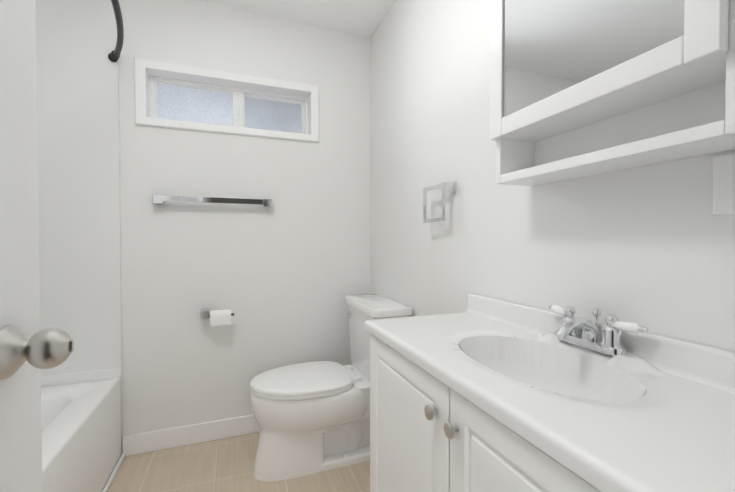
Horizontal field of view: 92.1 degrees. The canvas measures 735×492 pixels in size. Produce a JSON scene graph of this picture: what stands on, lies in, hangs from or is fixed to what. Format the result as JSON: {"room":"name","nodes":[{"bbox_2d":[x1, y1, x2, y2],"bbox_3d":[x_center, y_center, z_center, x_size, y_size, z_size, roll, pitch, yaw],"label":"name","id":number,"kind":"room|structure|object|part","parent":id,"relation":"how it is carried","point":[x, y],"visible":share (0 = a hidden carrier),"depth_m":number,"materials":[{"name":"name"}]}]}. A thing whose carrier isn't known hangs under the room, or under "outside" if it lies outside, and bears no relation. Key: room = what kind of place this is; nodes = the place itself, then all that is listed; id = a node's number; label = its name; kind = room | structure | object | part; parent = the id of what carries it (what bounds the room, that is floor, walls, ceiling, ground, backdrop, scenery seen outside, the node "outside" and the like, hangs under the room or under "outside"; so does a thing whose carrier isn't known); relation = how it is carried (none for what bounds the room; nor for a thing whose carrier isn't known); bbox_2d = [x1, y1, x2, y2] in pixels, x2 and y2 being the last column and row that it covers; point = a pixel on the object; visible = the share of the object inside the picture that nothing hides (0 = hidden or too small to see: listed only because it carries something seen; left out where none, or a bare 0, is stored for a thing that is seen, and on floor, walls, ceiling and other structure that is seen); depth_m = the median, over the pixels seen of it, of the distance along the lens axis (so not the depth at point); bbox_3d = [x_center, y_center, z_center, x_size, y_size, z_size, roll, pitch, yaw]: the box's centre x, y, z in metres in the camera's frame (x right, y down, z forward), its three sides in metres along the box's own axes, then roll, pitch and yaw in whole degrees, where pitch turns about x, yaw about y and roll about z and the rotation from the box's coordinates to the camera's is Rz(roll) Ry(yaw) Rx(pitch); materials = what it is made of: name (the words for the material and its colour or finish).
{"room":"bathroom","nodes":[
{"label":"bathroom","id":0,"kind":"room"},
{"bbox_2d":[35,0,121,375],"bbox_3d":[-1.355,-0.337,0.951,0.780,1.942,1.520,0,1,-21],"label":"panels","id":1,"kind":"object","parent":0,"point":[78,128],"visible":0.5,"depth_m":1.73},
{"bbox_2d":[108,0,123,61],"bbox_3d":[-0.940,-0.931,1.097,0.187,0.043,1.516,0,1,-21],"label":"shower curtain rod","id":2,"kind":"object","parent":1,"relation":"attached to","point":[113,55],"visible":1,"depth_m":1.54,"materials":[{"name":"brown metal"}]},
{"bbox_2d":[41,368,121,385],"bbox_3d":[-1.355,0.660,0.967,0.780,0.053,1.520,0,1,-21],"label":"wall band","id":3,"kind":"object","parent":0,"point":[79,377],"visible":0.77,"depth_m":1.74,"materials":[{"name":"white paint"}]},
{"bbox_2d":[107,432,369,491],"bbox_3d":[-0.592,1.123,0.875,2.460,0.060,2.560,0,1,-21],"label":"floor","id":4,"kind":"structure","parent":0,"point":[223,465],"depth_m":1.68,"materials":[{"name":"tile"}]},
{"bbox_2d":[41,378,120,491],"bbox_3d":[-1.350,0.884,0.972,0.764,0.415,1.492,0,1,-21],"label":"bathtub","id":5,"kind":"object","parent":4,"relation":"on","point":[81,436],"visible":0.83,"depth_m":1.46,"materials":[{"name":"white ceramic"}]},
{"bbox_2d":[102,453,124,491],"bbox_3d":[-0.981,1.078,1.106,0.014,0.022,1.506,0,1,-21],"label":"baseboard","id":6,"kind":"structure","parent":5,"relation":"attached to","point":[113,475],"depth_m":1.66,"materials":[{"name":"white paint"}]},
{"bbox_2d":[250,294,412,480],"bbox_3d":[-0.206,0.692,1.814,0.751,0.798,0.492,0,1,-21],"label":"toilet","id":7,"kind":"object","parent":4,"relation":"on","point":[312,417],"visible":0.94,"depth_m":1.68,"materials":[{"name":"white ceramic"}]},
{"bbox_3d":[-0.308,0.663,1.776,0.534,0.047,0.380,0,1,-21],"label":"seat lid","id":8,"kind":"part","parent":7,"relation":"part of","materials":[{"name":"white plastic"}]},
{"bbox_3d":[0.047,0.505,1.906,0.194,0.340,0.464,0,1,-21],"label":"tank","id":9,"kind":"part","parent":7,"relation":"part of","materials":[{"name":"white ceramic"}]},
{"bbox_3d":[0.044,0.313,1.902,0.216,0.043,0.492,0,1,-21],"label":"tank lid","id":10,"kind":"part","parent":7,"relation":"part of","materials":[{"name":"white ceramic"}]},
{"bbox_2d":[364,294,734,491],"bbox_3d":[0.387,0.622,0.672,0.435,0.949,1.179,0,1,-21],"label":"bathroom vanity","id":11,"kind":"object","parent":4,"relation":"on","point":[484,394],"visible":1,"depth_m":0.67,"materials":[{"name":"white paint"}]},
{"bbox_3d":[0.093,0.622,0.925,0.018,0.690,0.438,0,1,-21],"label":"door","id":12,"kind":"part","parent":11,"relation":"part of","materials":[{"name":"white paint"}]},
{"bbox_3d":[0.248,0.629,0.511,0.018,0.690,0.433,0,1,-21],"label":"door","id":13,"kind":"part","parent":11,"relation":"part of","materials":[{"name":"white paint"}]},
{"bbox_2d":[548,304,648,355],"bbox_3d":[0.479,0.188,0.802,0.133,0.086,0.239,0,1,-21],"label":"faucet","id":14,"kind":"object","parent":11,"relation":"on","point":[616,337],"depth_m":0.78,"materials":[{"name":"silver metal"}]},
{"bbox_2d":[118,0,369,454],"bbox_3d":[-1.014,-0.124,1.980,2.460,2.400,0.160,0,1,-21],"label":"wall","id":15,"kind":"structure","parent":0,"point":[285,275],"depth_m":1.99,"materials":[{"name":"paint"}]},
{"bbox_2d":[122,414,259,455],"bbox_3d":[-0.617,1.022,2.051,1.360,0.105,0.018,0,1,-21],"label":"baseboard","id":16,"kind":"structure","parent":15,"relation":"attached to","point":[149,441],"depth_m":1.90,"materials":[{"name":"white paint"}]},
{"bbox_2d":[153,194,271,207],"bbox_3d":[-0.827,-0.242,1.931,0.587,0.046,0.058,0,1,-21],"label":"towel rail","id":17,"kind":"object","parent":15,"relation":"attached to","point":[163,199],"visible":1,"depth_m":1.89,"materials":[{"name":"silver metal"}]},
{"bbox_2d":[200,308,233,325],"bbox_3d":[-0.813,0.381,1.923,0.167,0.080,0.100,0,1,-21],"label":"toilet paper holder","id":18,"kind":"object","parent":15,"relation":"attached to","point":[219,317],"visible":1,"depth_m":1.88,"materials":[{"name":"silver metal"}]},
{"bbox_3d":[-0.816,0.362,1.933,0.167,0.042,0.080,0,1,-21],"label":"toilet paper holder arm","id":19,"kind":"part","parent":18,"relation":"part of"},
{"bbox_2d":[134,57,318,142],"bbox_3d":[-0.767,-0.796,2.044,0.957,0.342,0.163,0,1,-21],"label":"sliding window","id":20,"kind":"structure","parent":15,"relation":"in","point":[178,96],"depth_m":2.02,"materials":[{"name":"white paint"}]},
{"bbox_3d":[-0.784,-0.795,2.090,0.861,0.258,0.064,0,1,-21],"label":"vinyl frame","id":21,"kind":"part","parent":20,"relation":"part of","materials":[{"name":"white plastic"}]},
{"bbox_2d":[197,0,394,37],"bbox_3d":[-0.592,-1.337,0.837,2.460,0.060,2.560,0,1,-21],"label":"ceiling","id":22,"kind":"structure","parent":0,"point":[364,18],"depth_m":2.00,"materials":[{"name":"paint"}]},
{"bbox_2d":[370,0,734,351],"bbox_3d":[0.512,-0.112,1.185,0.160,2.400,2.400,0,1,-21],"label":"wall","id":23,"kind":"structure","parent":0,"point":[651,247],"depth_m":1.20,"materials":[{"name":"paint"}]},
{"bbox_2d":[423,182,455,222],"bbox_3d":[0.294,-0.175,1.456,0.058,0.156,0.158,0,1,-21],"label":"towel ring","id":24,"kind":"object","parent":23,"relation":"attached to","point":[448,187],"visible":1,"depth_m":1.40,"materials":[{"name":"silver metal"}]},
{"bbox_3d":[0.322,-0.231,1.394,0.048,0.042,0.024,0,1,-21],"label":"towel ring mount post","id":25,"kind":"part","parent":24,"relation":"part of","materials":[{"name":"silver metal"}]},
{"bbox_2d":[466,294,734,393],"bbox_3d":[0.576,0.215,0.736,0.032,0.065,1.177,0,1,-21],"label":"backsplash","id":26,"kind":"structure","parent":23,"relation":"attached to","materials":[{"name":"white stone"}]},
{"bbox_2d":[490,0,734,185],"bbox_3d":[0.500,-0.569,0.769,0.148,0.797,0.517,0,1,-21],"label":"upper cabinet","id":27,"kind":"object","parent":23,"relation":"attached to","point":[580,88],"visible":1,"depth_m":0.72,"materials":[{"name":"white paint"}]},
{"bbox_2d":[503,0,683,116],"bbox_3d":[0.440,-0.629,0.752,0.012,0.586,0.413,0,1,-21],"label":"mirror","id":28,"kind":"object","parent":27,"relation":"attached to","point":[553,50],"depth_m":0.75,"materials":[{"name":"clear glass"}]},
{"bbox_2d":[713,153,734,214],"bbox_3d":[0.649,-0.107,0.580,0.008,0.106,0.132,0,1,-21],"label":"electrical outlet cover","id":29,"kind":"object","parent":23,"relation":"attached to","point":[723,184],"visible":1,"depth_m":0.62,"materials":[{"name":"white plastic"}]},
{"bbox_3d":[-0.171,-0.089,-0.268,2.140,2.400,0.160,0,1,-21],"label":"wall","id":30,"kind":"structure","parent":0,"visible":0},
{"bbox_2d":[0,0,73,491],"bbox_3d":[-0.371,0.078,0.167,0.170,2.028,0.766,0,1,-21],"label":"door","id":31,"kind":"structure","parent":30,"relation":"in","point":[29,350],"depth_m":0.47,"materials":[{"name":"white paint"}]},
{"bbox_3d":[-0.484,0.134,0.470,0.170,0.067,0.121,0,1,-21],"label":"knob","id":32,"kind":"part","parent":31,"relation":"part of","materials":[{"name":"silver metal"}]}
]}

